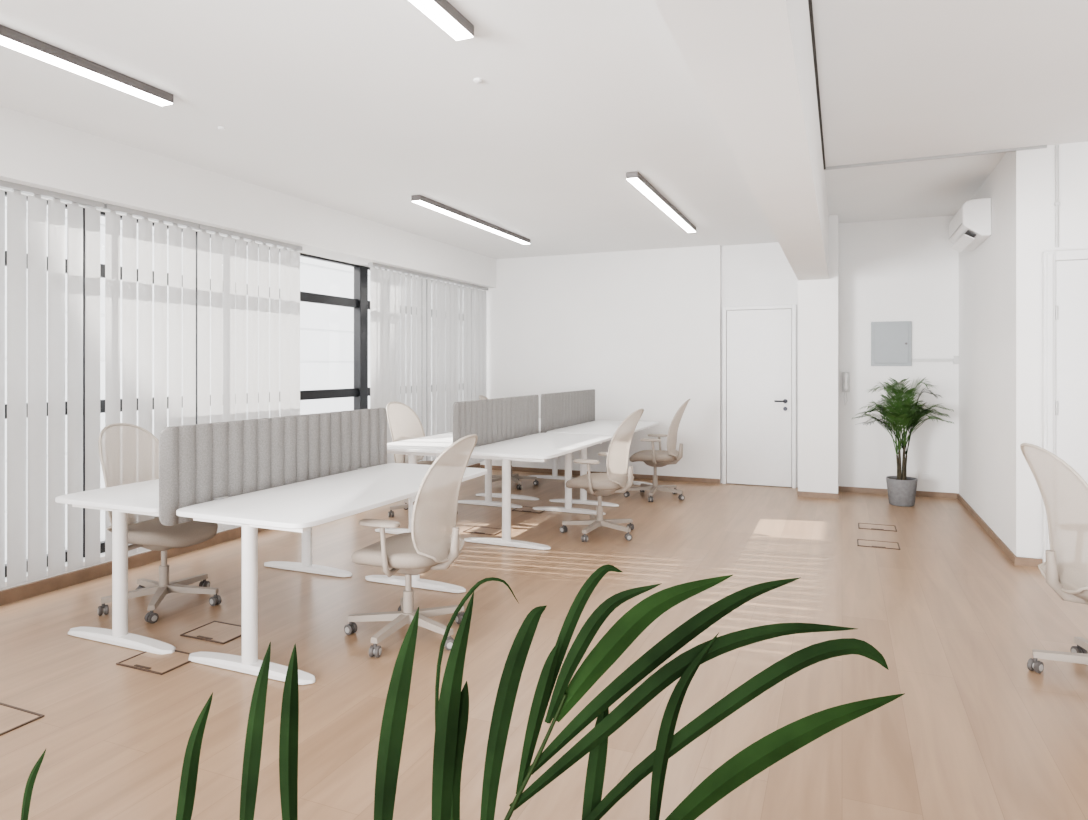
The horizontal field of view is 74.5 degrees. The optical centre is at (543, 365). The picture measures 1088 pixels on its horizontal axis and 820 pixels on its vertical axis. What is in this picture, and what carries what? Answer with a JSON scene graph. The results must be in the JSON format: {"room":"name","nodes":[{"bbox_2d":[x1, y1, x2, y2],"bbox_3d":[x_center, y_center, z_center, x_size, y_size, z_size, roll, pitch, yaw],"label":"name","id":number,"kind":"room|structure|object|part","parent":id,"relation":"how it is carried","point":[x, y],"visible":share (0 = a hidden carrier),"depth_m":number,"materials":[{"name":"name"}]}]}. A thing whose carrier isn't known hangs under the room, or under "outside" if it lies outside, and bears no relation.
{"room":"open-plan office","nodes":[
{"label":"open-plan office","id":0,"kind":"room"},
{"bbox_2d":[0,460,478,590],"bbox_3d":[-3.049,1.385,5.253,0.230,0.130,10.550,0,0,23],"label":"wall","id":1,"kind":"structure","parent":0,"point":[102,555],"depth_m":4.80,"materials":[{"name":"paint"}]},
{"bbox_2d":[5,192,84,576],"bbox_3d":[-3.409,0.115,4.428,0.060,2.410,1.150,0,0,23],"label":"window","id":2,"kind":"structure","parent":1,"relation":"in","point":[5,192],"depth_m":4.93,"materials":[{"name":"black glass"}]},
{"bbox_2d":[100,211,196,552],"bbox_3d":[-3.005,0.115,5.397,0.060,2.410,0.950,0,0,23],"label":"window","id":3,"kind":"structure","parent":1,"relation":"in","point":[102,266],"depth_m":5.42,"materials":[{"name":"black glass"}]},
{"bbox_2d":[0,463,479,605],"bbox_3d":[-2.935,1.407,5.194,0.025,0.085,10.530,0,0,23],"label":"baseboard","id":4,"kind":"structure","parent":1,"relation":"attached to","point":[28,590],"depth_m":4.86,"materials":[{"name":"brown wood"}]},
{"bbox_2d":[210,234,279,405],"bbox_3d":[-2.607,0.115,6.352,0.060,2.410,1.120,0,0,23],"label":"window","id":5,"kind":"structure","parent":1,"relation":"in","point":[210,234],"depth_m":6.40,"materials":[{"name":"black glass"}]},
{"bbox_2d":[300,253,366,409],"bbox_3d":[-2.170,0.115,7.362,0.090,2.410,1.080,0,0,23],"label":"window","id":6,"kind":"structure","parent":1,"relation":"in","point":[359,303],"depth_m":7.71,"materials":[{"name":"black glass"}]},
{"bbox_2d":[367,267,411,408],"bbox_3d":[-1.741,0.115,8.429,0.060,2.410,1.220,0,0,23],"label":"window","id":7,"kind":"structure","parent":1,"relation":"in","point":[368,268],"depth_m":7.87,"materials":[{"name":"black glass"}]},
{"bbox_2d":[471,289,471,459],"bbox_3d":[-1.270,0.115,9.559,0.060,2.410,1.230,0,0,23],"label":"window","id":8,"kind":"structure","parent":1,"relation":"in","point":[471,289],"depth_m":10.10,"materials":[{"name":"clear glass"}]},
{"bbox_2d":[0,0,777,258],"bbox_3d":[-0.984,-1.565,4.527,4.400,0.150,10.800,0,0,23],"label":"ceiling","id":9,"kind":"structure","parent":0,"point":[360,108],"depth_m":4.14,"materials":[{"name":"paint"}]},
{"bbox_2d":[0,24,173,105],"bbox_3d":[-2.533,-1.463,2.838,0.090,0.054,2.390,0,0,23],"label":"linear light","id":10,"kind":"object","parent":9,"relation":"attached to","point":[10,38],"visible":1,"depth_m":3.46,"materials":[{"name":"white plastic"}]},
{"bbox_2d":[0,106,495,288],"bbox_3d":[-2.878,-1.290,5.181,0.400,0.400,10.550,0,0,23],"label":"wall","id":11,"kind":"structure","parent":9,"relation":"attached to","point":[36,152],"depth_m":5.38,"materials":[{"name":"paint"}]},
{"bbox_2d":[0,180,103,588],"bbox_3d":[-3.192,0.113,4.245,0.060,2.406,1.186,0,0,23],"label":"vertical blind","id":12,"kind":"object","parent":11,"relation":"hanging from","point":[16,201],"visible":1,"depth_m":4.46,"materials":[{"name":"fabric"}]},
{"bbox_3d":[-3.192,-1.073,4.245,0.060,0.035,1.180,0,0,23],"label":"head rail","id":13,"kind":"part","parent":12,"relation":"part of","materials":[{"name":"metal"}]},
{"bbox_2d":[101,204,198,560],"bbox_3d":[-2.815,0.113,5.150,0.060,2.406,0.740,0,0,23],"label":"vertical blind","id":14,"kind":"object","parent":11,"relation":"hanging from","point":[112,220],"visible":0.71,"depth_m":5.09,"materials":[{"name":"fabric"}]},
{"bbox_3d":[-2.815,-1.073,5.150,0.060,0.035,0.740,0,0,23],"label":"head rail","id":15,"kind":"part","parent":14,"relation":"part of","materials":[{"name":"metal"}]},
{"bbox_2d":[196,224,301,531],"bbox_3d":[-2.452,0.113,6.022,0.060,2.406,1.130,0,0,23],"label":"vertical blind","id":16,"kind":"object","parent":11,"relation":"hanging from","point":[228,254],"visible":0.72,"depth_m":5.93,"materials":[{"name":"fabric"}]},
{"bbox_3d":[-2.452,-1.073,6.022,0.060,0.035,1.130,0,0,23],"label":"head rail","id":17,"kind":"part","parent":16,"relation":"part of","materials":[{"name":"metal"}]},
{"bbox_2d":[368,262,487,464],"bbox_3d":[-1.315,0.113,8.749,0.060,2.407,2.676,0,0,23],"label":"vertical blind","id":18,"kind":"object","parent":11,"relation":"hanging from","point":[441,311],"visible":0.72,"depth_m":8.55,"materials":[{"name":"fabric"}]},
{"bbox_3d":[-1.315,-1.073,8.749,0.060,0.035,2.660,0,0,23],"label":"head rail","id":19,"kind":"part","parent":18,"relation":"part of","materials":[{"name":"metal"}]},
{"bbox_2d":[409,0,473,40],"bbox_3d":[-0.806,-1.463,2.042,0.090,0.054,2.390,0,0,23],"label":"linear light","id":20,"kind":"object","parent":9,"relation":"attached to","point":[446,16],"visible":1,"depth_m":2.97,"materials":[{"name":"white plastic"}]},
{"bbox_2d":[411,195,530,243],"bbox_3d":[-0.659,-1.463,7.333,0.090,0.054,2.390,0,0,23],"label":"linear light","id":21,"kind":"object","parent":9,"relation":"attached to","point":[424,201],"visible":1,"depth_m":7.01,"materials":[{"name":"white plastic"}]},
{"bbox_2d":[473,78,481,83],"bbox_3d":[-0.345,-1.482,3.719,0.043,0.016,0.044,0,0,23],"label":"ceiling sensor","id":22,"kind":"object","parent":9,"relation":"attached to","point":[475,80],"visible":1,"depth_m":3.71,"materials":[{"name":"white plastic"}]},
{"bbox_2d":[626,171,695,232],"bbox_3d":[1.132,-1.463,6.587,0.090,0.054,2.390,0,0,23],"label":"linear light","id":23,"kind":"object","parent":9,"relation":"attached to","point":[635,178],"visible":1,"depth_m":6.21,"materials":[{"name":"white plastic"}]},
{"bbox_2d":[654,0,828,279],"bbox_3d":[1.046,-1.400,3.269,0.315,0.900,10.040,0,0,23],"label":"beam","id":24,"kind":"structure","parent":9,"relation":"attached to","point":[751,62],"depth_m":2.64,"materials":[{"name":"paint"}]},
{"bbox_2d":[0,470,1087,819],"bbox_3d":[0.793,1.500,3.786,8.250,0.100,10.800,0,0,23],"label":"floor","id":25,"kind":"structure","parent":0,"point":[974,733],"depth_m":3.40,"materials":[{"name":"brown wood"}]},
{"bbox_2d":[0,702,44,735],"bbox_3d":[-2.253,1.446,2.911,0.310,0.006,0.230,0,0,23],"label":"floor hatch","id":26,"kind":"object","parent":25,"relation":"on","point":[11,717],"visible":1,"depth_m":2.94,"materials":[{"name":"metal"}]},
{"bbox_2d":[116,650,191,674],"bbox_3d":[-1.892,1.446,3.519,0.310,0.006,0.230,0,0,23],"label":"floor hatch","id":27,"kind":"object","parent":25,"relation":"on","point":[146,661],"visible":0.8,"depth_m":3.50,"materials":[{"name":"wood"}]},
{"bbox_3d":[-1.927,1.444,3.433,0.100,0.003,0.014,0,0,23],"label":"lid handle","id":28,"kind":"part","parent":27,"relation":"part of","materials":[{"name":"metal"}]},
{"bbox_2d":[97,423,221,622],"bbox_3d":[-2.325,0.903,4.368,0.716,1.092,0.657,0,0,19],"label":"office chair","id":29,"kind":"object","parent":25,"relation":"on","point":[129,453],"visible":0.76,"depth_m":4.33,"materials":[{"name":"beige plastic"}]},
{"bbox_3d":[-2.562,0.692,4.428,0.228,0.670,0.494,0,0,19],"label":"backrest frame","id":30,"kind":"part","parent":29,"relation":"part of","materials":[{"name":"plastic"}]},
{"bbox_3d":[-2.562,0.693,4.428,0.212,0.654,0.478,0,0,19],"label":"backrest","id":31,"kind":"part","parent":29,"relation":"part of","materials":[{"name":"beige fabric"}]},
{"bbox_3d":[-2.369,0.925,4.126,0.224,0.288,0.172,0,0,19],"label":"armrest","id":32,"kind":"part","parent":29,"relation":"part of","materials":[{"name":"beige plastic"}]},
{"bbox_3d":[-2.288,1.009,4.336,0.510,0.111,0.500,0,0,19],"label":"seat","id":33,"kind":"part","parent":29,"relation":"part of","materials":[{"name":"beige fabric"}]},
{"bbox_2d":[55,479,351,654],"bbox_3d":[-1.911,1.073,4.513,0.830,0.746,1.860,0,0,23],"label":"desk","id":34,"kind":"object","parent":25,"relation":"on","point":[142,498],"visible":0.58,"depth_m":3.75,"materials":[{"name":"white metal"}]},
{"bbox_2d":[180,621,241,643],"bbox_3d":[-1.769,1.446,3.890,0.310,0.006,0.230,0,0,23],"label":"floor hatch","id":35,"kind":"object","parent":25,"relation":"on","point":[219,632],"visible":0.9,"depth_m":3.88,"materials":[{"name":"wood"}]},
{"bbox_2d":[176,463,486,684],"bbox_3d":[-1.089,1.073,4.170,0.830,0.746,1.860,0,0,23],"label":"desk","id":36,"kind":"object","parent":25,"relation":"on","point":[299,506],"visible":0.87,"depth_m":3.56,"materials":[{"name":"white laminate"}]},
{"bbox_2d":[159,408,386,525],"bbox_3d":[-1.504,0.542,4.332,0.100,0.485,1.880,0,0,23],"label":"divider","id":37,"kind":"object","parent":36,"relation":"attached to","point":[199,463],"visible":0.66,"depth_m":4.04,"materials":[{"name":"grey fabric"}]},
{"bbox_2d":[344,434,477,656],"bbox_3d":[-0.714,0.903,3.833,0.716,1.092,0.657,0,0,20],"label":"office chair","id":38,"kind":"object","parent":25,"relation":"on","point":[433,542],"visible":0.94,"depth_m":3.70,"materials":[{"name":"beige plastic"}]},
{"bbox_3d":[-0.816,0.925,3.651,0.224,0.288,0.172,0,0,20],"label":"armrest","id":39,"kind":"part","parent":38,"relation":"part of","materials":[{"name":"beige plastic"}]},
{"bbox_3d":[-0.750,1.009,3.865,0.510,0.111,0.500,0,0,20],"label":"seat","id":40,"kind":"part","parent":38,"relation":"part of","materials":[{"name":"beige fabric"}]},
{"bbox_3d":[-0.478,0.692,3.768,0.228,0.670,0.494,0,0,20],"label":"backrest frame","id":41,"kind":"part","parent":38,"relation":"part of","materials":[{"name":"plastic"}]},
{"bbox_3d":[-0.478,0.693,3.768,0.212,0.654,0.478,0,0,20],"label":"backrest","id":42,"kind":"part","parent":38,"relation":"part of","materials":[{"name":"beige fabric"}]},
{"bbox_2d":[386,402,457,516],"bbox_3d":[-1.194,0.903,7.021,0.716,1.092,0.657,0,0,29],"label":"office chair","id":43,"kind":"object","parent":25,"relation":"on","point":[404,423],"visible":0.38,"depth_m":7.14,"materials":[{"name":"beige plastic"}]},
{"bbox_3d":[-1.417,0.692,7.122,0.228,0.670,0.494,0,0,29],"label":"backrest frame","id":44,"kind":"part","parent":43,"relation":"part of","materials":[{"name":"plastic"}]},
{"bbox_3d":[-1.417,0.693,7.122,0.212,0.654,0.478,0,0,29],"label":"backrest","id":45,"kind":"part","parent":43,"relation":"part of","materials":[{"name":"beige fabric"}]},
{"bbox_3d":[-1.163,1.009,6.983,0.510,0.111,0.500,0,0,29],"label":"seat","id":46,"kind":"part","parent":43,"relation":"part of","materials":[{"name":"beige fabric"}]},
{"bbox_2d":[375,432,521,533],"bbox_3d":[-0.814,1.073,6.883,0.830,0.746,1.840,0,0,23],"label":"desk","id":47,"kind":"object","parent":25,"relation":"on","point":[434,445],"visible":0.35,"depth_m":6.46,"materials":[{"name":"white metal"}]},
{"bbox_2d":[21,564,904,819],"bbox_3d":[-0.115,0.868,1.000,1.270,1.162,0.360,0,0,0],"label":"potted palm","id":48,"kind":"object","parent":25,"relation":"on","point":[452,706],"visible":1,"depth_m":1.01,"materials":[{"name":"green plant"}]},
{"bbox_2d":[463,526,501,534],"bbox_3d":[-0.522,1.446,6.285,0.310,0.006,0.230,0,0,23],"label":"box","id":49,"kind":"object","parent":25,"relation":"on","point":[476,529],"visible":0.9,"depth_m":6.29,"materials":[{"name":"wood"}]},
{"bbox_2d":[479,395,538,489],"bbox_3d":[-0.434,0.903,8.701,0.716,1.092,0.657,0,0,13],"label":"office chair","id":50,"kind":"object","parent":25,"relation":"on","point":[515,477],"visible":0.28,"depth_m":8.66,"materials":[{"name":"beige plastic"}]},
{"bbox_2d":[476,418,574,499],"bbox_3d":[-0.095,1.073,8.609,0.830,0.746,1.840,0,0,23],"label":"desk","id":51,"kind":"object","parent":25,"relation":"on","point":[554,475],"visible":0.26,"depth_m":9.09,"materials":[{"name":"white metal"}]},
{"bbox_2d":[512,506,544,512],"bbox_3d":[-0.137,1.446,7.208,0.310,0.006,0.230,0,0,23],"label":"box","id":52,"kind":"object","parent":25,"relation":"on","point":[524,508],"visible":0.78,"depth_m":7.15,"materials":[{"name":"wood"}]},
{"bbox_3d":[-0.137,1.448,7.208,0.288,0.004,0.208,0,0,23],"label":"box lid","id":53,"kind":"part","parent":52,"relation":"part of","materials":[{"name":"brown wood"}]},
{"bbox_2d":[464,433,612,549],"bbox_3d":[0.007,1.073,6.541,0.830,0.746,1.840,0,0,23],"label":"desk","id":54,"kind":"object","parent":25,"relation":"on","point":[539,447],"visible":0.91,"depth_m":5.99,"materials":[{"name":"white metal"}]},
{"bbox_2d":[453,395,538,446],"bbox_3d":[-0.403,0.542,6.712,0.100,0.485,1.800,0,0,23],"label":"divider","id":55,"kind":"object","parent":54,"relation":"attached to","point":[494,420],"visible":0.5,"depth_m":6.58,"materials":[{"name":"grey fabric"}]},
{"bbox_2d":[560,409,643,541],"bbox_3d":[0.496,0.903,6.142,0.716,1.092,0.657,0,0,27],"label":"office chair","id":56,"kind":"object","parent":25,"relation":"on","point":[616,479],"visible":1,"depth_m":5.99,"materials":[{"name":"beige plastic"}]},
{"bbox_3d":[0.372,0.925,5.974,0.224,0.288,0.172,0,0,27],"label":"armrest","id":57,"kind":"part","parent":56,"relation":"part of","materials":[{"name":"beige plastic"}]},
{"bbox_3d":[0.463,1.009,6.179,0.510,0.111,0.500,0,0,27],"label":"seat","id":58,"kind":"part","parent":56,"relation":"part of","materials":[{"name":"beige fabric"}]},
{"bbox_3d":[0.573,0.925,6.375,0.224,0.288,0.172,0,0,27],"label":"armrest","id":59,"kind":"part","parent":56,"relation":"part of","materials":[{"name":"beige plastic"}]},
{"bbox_3d":[0.722,0.692,6.049,0.228,0.670,0.494,0,0,27],"label":"backrest frame","id":60,"kind":"part","parent":56,"relation":"part of","materials":[{"name":"plastic"}]},
{"bbox_3d":[0.722,0.693,6.049,0.212,0.654,0.478,0,0,27],"label":"backrest","id":61,"kind":"part","parent":56,"relation":"part of","materials":[{"name":"beige fabric"}]},
{"bbox_2d":[546,420,658,506],"bbox_3d":[0.727,1.073,8.267,0.830,0.746,1.840,0,0,23],"label":"desk","id":62,"kind":"object","parent":25,"relation":"on","point":[600,427],"visible":0.52,"depth_m":7.76,"materials":[{"name":"white metal"}]},
{"bbox_2d":[541,389,594,432],"bbox_3d":[0.312,0.542,8.429,0.100,0.485,1.800,0,0,23],"label":"divider","id":63,"kind":"object","parent":62,"relation":"attached to","point":[560,409],"visible":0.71,"depth_m":8.26,"materials":[{"name":"grey fabric"}]},
{"bbox_2d":[624,399,690,501],"bbox_3d":[1.250,0.903,7.891,0.716,1.092,0.657,0,0,17],"label":"office chair","id":64,"kind":"object","parent":25,"relation":"on","point":[653,458],"visible":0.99,"depth_m":7.76,"materials":[{"name":"beige plastic"}]},
{"bbox_3d":[1.157,0.925,7.704,0.224,0.288,0.172,0,0,17],"label":"armrest","id":65,"kind":"part","parent":64,"relation":"part of","materials":[{"name":"beige plastic"}]},
{"bbox_3d":[1.212,1.009,7.922,0.510,0.111,0.500,0,0,17],"label":"seat","id":66,"kind":"part","parent":64,"relation":"part of","materials":[{"name":"beige fabric"}]},
{"bbox_3d":[1.285,0.925,8.134,0.224,0.288,0.172,0,0,17],"label":"armrest","id":67,"kind":"part","parent":64,"relation":"part of","materials":[{"name":"beige plastic"}]},
{"bbox_3d":[1.489,0.693,7.839,0.212,0.654,0.478,0,0,17],"label":"backrest","id":68,"kind":"part","parent":64,"relation":"part of","materials":[{"name":"beige fabric"}]},
{"bbox_3d":[1.489,0.692,7.839,0.228,0.670,0.494,0,0,17],"label":"backrest frame","id":69,"kind":"part","parent":64,"relation":"part of","materials":[{"name":"plastic"}]},
{"bbox_2d":[798,215,837,493],"bbox_3d":[3.164,-0.200,8.226,0.410,3.300,0.780,0,0,23],"label":"column","id":70,"kind":"structure","parent":25,"relation":"on","point":[817,299],"depth_m":7.86,"materials":[{"name":"paint"}]},
{"bbox_2d":[798,491,838,498],"bbox_3d":[3.012,1.420,7.856,0.425,0.060,0.020,0,0,23],"label":"baseboard","id":71,"kind":"structure","parent":25,"relation":"on","point":[800,493],"depth_m":7.85,"materials":[{"name":"brown wood"}]},
{"bbox_2d":[858,523,896,531],"bbox_3d":[2.992,1.446,6.423,0.310,0.006,0.230,0,0,23],"label":"floor outlet cover","id":72,"kind":"object","parent":25,"relation":"on","point":[862,525],"visible":1,"depth_m":6.40,"materials":[{"name":"wood"}]},
{"bbox_2d":[857,539,899,549],"bbox_3d":[2.712,1.446,5.803,0.310,0.006,0.230,0,0,23],"label":"floor outlet cover","id":73,"kind":"object","parent":25,"relation":"on","point":[865,543],"visible":1,"depth_m":5.79,"materials":[{"name":"wood"}]},
{"bbox_2d":[851,377,953,506],"bbox_3d":[3.695,0.777,7.502,1.023,1.344,0.968,0,0,-37],"label":"potted palm","id":74,"kind":"object","parent":25,"relation":"on","point":[901,489],"visible":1,"depth_m":7.39,"materials":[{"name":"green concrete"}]},
{"bbox_3d":[3.706,1.065,7.481,0.028,0.271,0.035,0,0,-45],"label":"stem","id":75,"kind":"part","parent":74,"relation":"part of","materials":[{"name":"brown plant"}]},
{"bbox_3d":[3.711,1.040,7.446,0.030,0.321,0.036,0,0,23],"label":"stem","id":76,"kind":"part","parent":74,"relation":"part of","materials":[{"name":"brown plant"}]},
{"bbox_3d":[3.739,1.015,7.435,0.031,0.371,0.036,0,0,23],"label":"stem","id":77,"kind":"part","parent":74,"relation":"part of","materials":[{"name":"brown plant"}]},
{"bbox_3d":[3.766,1.065,7.453,0.028,0.271,0.035,0,0,-45],"label":"stem","id":78,"kind":"part","parent":74,"relation":"part of","materials":[{"name":"brown plant"}]},
{"bbox_2d":[1020,443,1087,672],"bbox_3d":[2.587,0.903,3.268,0.716,1.092,0.657,0,0,9],"label":"office chair","id":79,"kind":"object","parent":25,"relation":"on","point":[1064,493],"visible":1,"depth_m":3.25,"materials":[{"name":"beige plastic"}]},
{"bbox_3d":[2.343,0.692,3.286,0.228,0.670,0.494,0,0,9],"label":"backrest frame","id":80,"kind":"part","parent":79,"relation":"part of","materials":[{"name":"plastic"}]},
{"bbox_3d":[2.343,0.693,3.286,0.212,0.654,0.478,0,0,9],"label":"backrest","id":81,"kind":"part","parent":79,"relation":"part of","materials":[{"name":"beige fabric"}]},
{"bbox_3d":[2.630,1.009,3.243,0.510,0.111,0.500,0,0,9],"label":"seat","id":82,"kind":"part","parent":79,"relation":"part of","materials":[{"name":"beige fabric"}]},
{"bbox_2d":[478,245,720,482],"bbox_3d":[0.614,-0.020,9.576,3.465,2.940,0.250,0,0,23],"label":"wall","id":83,"kind":"structure","parent":0,"point":[641,329],"depth_m":9.27,"materials":[{"name":"paint"}]},
{"bbox_2d":[480,465,719,483],"bbox_3d":[0.635,1.420,9.424,3.310,0.060,0.015,0,0,23],"label":"baseboard","id":84,"kind":"structure","parent":83,"relation":"attached to","point":[519,469],"depth_m":9.16,"materials":[{"name":"brown wood"}]},
{"bbox_2d":[722,304,795,487],"bbox_3d":[2.602,0.360,8.666,0.855,2.180,0.060,0,0,23],"label":"door frame","id":85,"kind":"structure","parent":83,"relation":"attached to","point":[793,307],"depth_m":8.71,"materials":[{"name":"paint"}]},
{"bbox_2d":[721,242,797,487],"bbox_3d":[2.660,-0.020,8.766,0.935,2.940,0.170,0,0,23],"label":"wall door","id":86,"kind":"structure","parent":83,"relation":"in","point":[759,274],"depth_m":8.70,"materials":[{"name":"paint"}]},
{"bbox_2d":[727,309,791,486],"bbox_3d":[2.593,0.380,8.643,0.755,2.120,0.110,0,0,23],"label":"door","id":87,"kind":"structure","parent":83,"relation":"in","point":[759,342],"depth_m":8.65,"materials":[{"name":"paint"}]},
{"bbox_3d":[2.824,0.420,8.522,0.147,0.052,0.064,0,0,23],"label":"handle","id":88,"kind":"part","parent":87,"relation":"part of","materials":[{"name":"metal"}]},
{"bbox_2d":[838,215,958,492],"bbox_3d":[4.016,-0.100,8.158,1.215,3.100,0.250,0,0,23],"label":"wall","id":89,"kind":"structure","parent":0,"point":[896,269],"depth_m":8.04,"materials":[{"name":"paint"}]},
{"bbox_2d":[842,372,849,403],"bbox_3d":[3.466,0.261,8.211,0.080,0.382,0.075,0,0,23],"label":"phone","id":90,"kind":"object","parent":89,"relation":"attached to","point":[845,375],"visible":1,"depth_m":8.20,"materials":[{"name":"plastic"}]},
{"bbox_3d":[3.474,0.185,8.229,0.080,0.230,0.035,0,0,23],"label":"plate","id":91,"kind":"part","parent":90,"relation":"part of","materials":[{"name":"plastic"}]},
{"bbox_2d":[871,321,911,365],"bbox_3d":[3.905,-0.250,8.043,0.410,0.500,0.048,0,0,23],"label":"electrical panel","id":92,"kind":"object","parent":89,"relation":"attached to","point":[891,342],"visible":1,"depth_m":8.03,"materials":[{"name":"grey metal"}]},
{"bbox_2d":[838,486,956,498],"bbox_3d":[3.958,1.420,8.039,1.200,0.060,0.015,0,0,23],"label":"baseboard","id":93,"kind":"structure","parent":89,"relation":"attached to","point":[840,488],"depth_m":8.08,"materials":[{"name":"brown wood"}]},
{"bbox_2d":[916,470,929,483],"bbox_3d":[4.205,1.235,7.931,0.141,0.150,0.024,0,0,23],"label":"wall outlet","id":94,"kind":"object","parent":89,"relation":"attached to","point":[925,476],"visible":0.98,"depth_m":7.92,"materials":[{"name":"white plastic"}]},
{"bbox_3d":[4.235,1.230,7.925,0.080,0.080,0.012,0,0,23],"label":"socket plate","id":95,"kind":"part","parent":94,"relation":"part of","materials":[{"name":"white plastic"}]},
{"bbox_2d":[912,356,958,363],"bbox_3d":[4.310,-0.065,7.880,0.459,0.090,0.036,0,0,23],"label":"cable conduit","id":96,"kind":"object","parent":89,"relation":"attached to","point":[956,358],"visible":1,"depth_m":7.85,"materials":[{"name":"plastic"}]},
{"bbox_2d":[886,476,917,506],"bbox_3d":[3.736,1.310,7.467,0.296,0.279,0.296,0,0,23],"label":"pot","id":97,"kind":"object","parent":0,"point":[901,490],"depth_m":7.36,"materials":[{"name":"grey concrete"}]},
{"bbox_2d":[825,152,1006,222],"bbox_3d":[4.460,-1.750,6.456,3.535,0.200,3.050,0,0,23],"label":"ceiling","id":98,"kind":"structure","parent":0,"point":[936,187],"depth_m":6.65,"materials":[{"name":"paint"}]},
{"bbox_2d":[812,0,1087,166],"bbox_3d":[2.382,-1.720,1.472,3.535,0.260,7.750,0,0,23],"label":"ceiling","id":99,"kind":"structure","parent":0,"point":[898,79],"depth_m":3.93,"materials":[{"name":"paint"}]},
{"bbox_2d":[808,0,825,169],"bbox_3d":[0.757,-1.582,2.149,0.014,0.020,7.750,0,0,23],"label":"trim","id":100,"kind":"structure","parent":99,"relation":"attached to","point":[809,1],"depth_m":3.83,"materials":[{"name":"black metal"}]},
{"bbox_2d":[959,148,1046,558],"bbox_3d":[4.123,-0.100,6.596,0.185,3.100,3.050,0,0,23],"label":"wall","id":101,"kind":"structure","parent":0,"point":[1000,280],"depth_m":5.50,"materials":[{"name":"paint"}]},
{"bbox_2d":[949,198,991,251],"bbox_3d":[3.868,-1.264,6.513,0.222,0.342,0.860,0,0,23],"label":"air conditioner","id":102,"kind":"object","parent":101,"relation":"attached to","point":[971,225],"visible":1,"depth_m":6.15,"materials":[{"name":"white plastic"}]},
{"bbox_2d":[957,493,1016,563],"bbox_3d":[3.977,1.420,6.506,0.015,0.060,2.800,0,0,23],"label":"baseboard","id":103,"kind":"structure","parent":101,"relation":"attached to","point":[989,531],"depth_m":6.14,"materials":[{"name":"brown wood"}]},
{"bbox_2d":[1047,141,1087,250],"bbox_3d":[4.602,-0.100,4.853,2.040,3.100,0.200,0,0,23],"label":"wall","id":104,"kind":"structure","parent":0,"point":[1073,157],"depth_m":5.10,"materials":[{"name":"paint"}]},
{"bbox_2d":[826,145,1046,169],"bbox_3d":[2.934,-1.582,5.440,1.490,0.020,0.030,0,0,23],"label":"trim","id":105,"kind":"structure","parent":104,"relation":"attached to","point":[1040,146],"depth_m":5.42,"materials":[{"name":"paint"}]},
{"bbox_2d":[1014,557,1042,566],"bbox_3d":[3.507,1.420,5.177,0.170,0.060,0.015,0,0,23],"label":"baseboard","id":106,"kind":"structure","parent":104,"relation":"attached to","point":[1019,561],"depth_m":5.17,"materials":[{"name":"brown wood"}]},
{"bbox_2d":[1054,145,1059,246],"bbox_3d":[3.672,-1.215,5.118,0.030,0.730,0.027,0,0,23],"label":"conduit","id":107,"kind":"object","parent":104,"relation":"attached to","point":[1057,203],"visible":1,"depth_m":5.11,"materials":[{"name":"plastic"}]},
{"bbox_2d":[1042,249,1087,561],"bbox_3d":[4.040,0.315,4.935,1.000,2.270,0.080,0,0,23],"label":"door frame","id":108,"kind":"structure","parent":104,"relation":"attached to","point":[1049,258],"depth_m":5.08,"materials":[{"name":"paint"}]},
{"bbox_2d":[1055,260,1087,483],"bbox_3d":[4.044,0.346,4.946,0.856,2.188,0.058,0,0,23],"label":"door","id":109,"kind":"structure","parent":104,"relation":"in","point":[1071,276],"depth_m":5.06,"materials":[{"name":"paint"}]},
{"label":"outside","id":110,"kind":"structure","parent":0,"visible":0},
{"bbox_3d":[-14.973,4.550,22.493,35.050,0.200,70.000,0,0,23],"label":"ground","id":111,"kind":"structure","parent":110,"visible":0},
{"bbox_2d":[5,197,411,563],"bbox_3d":[-4.995,0.300,27.001,2.000,8.300,34.000,0,0,23],"label":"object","id":112,"kind":"structure","parent":111,"relation":"on","point":[326,331],"depth_m":20.29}
]}

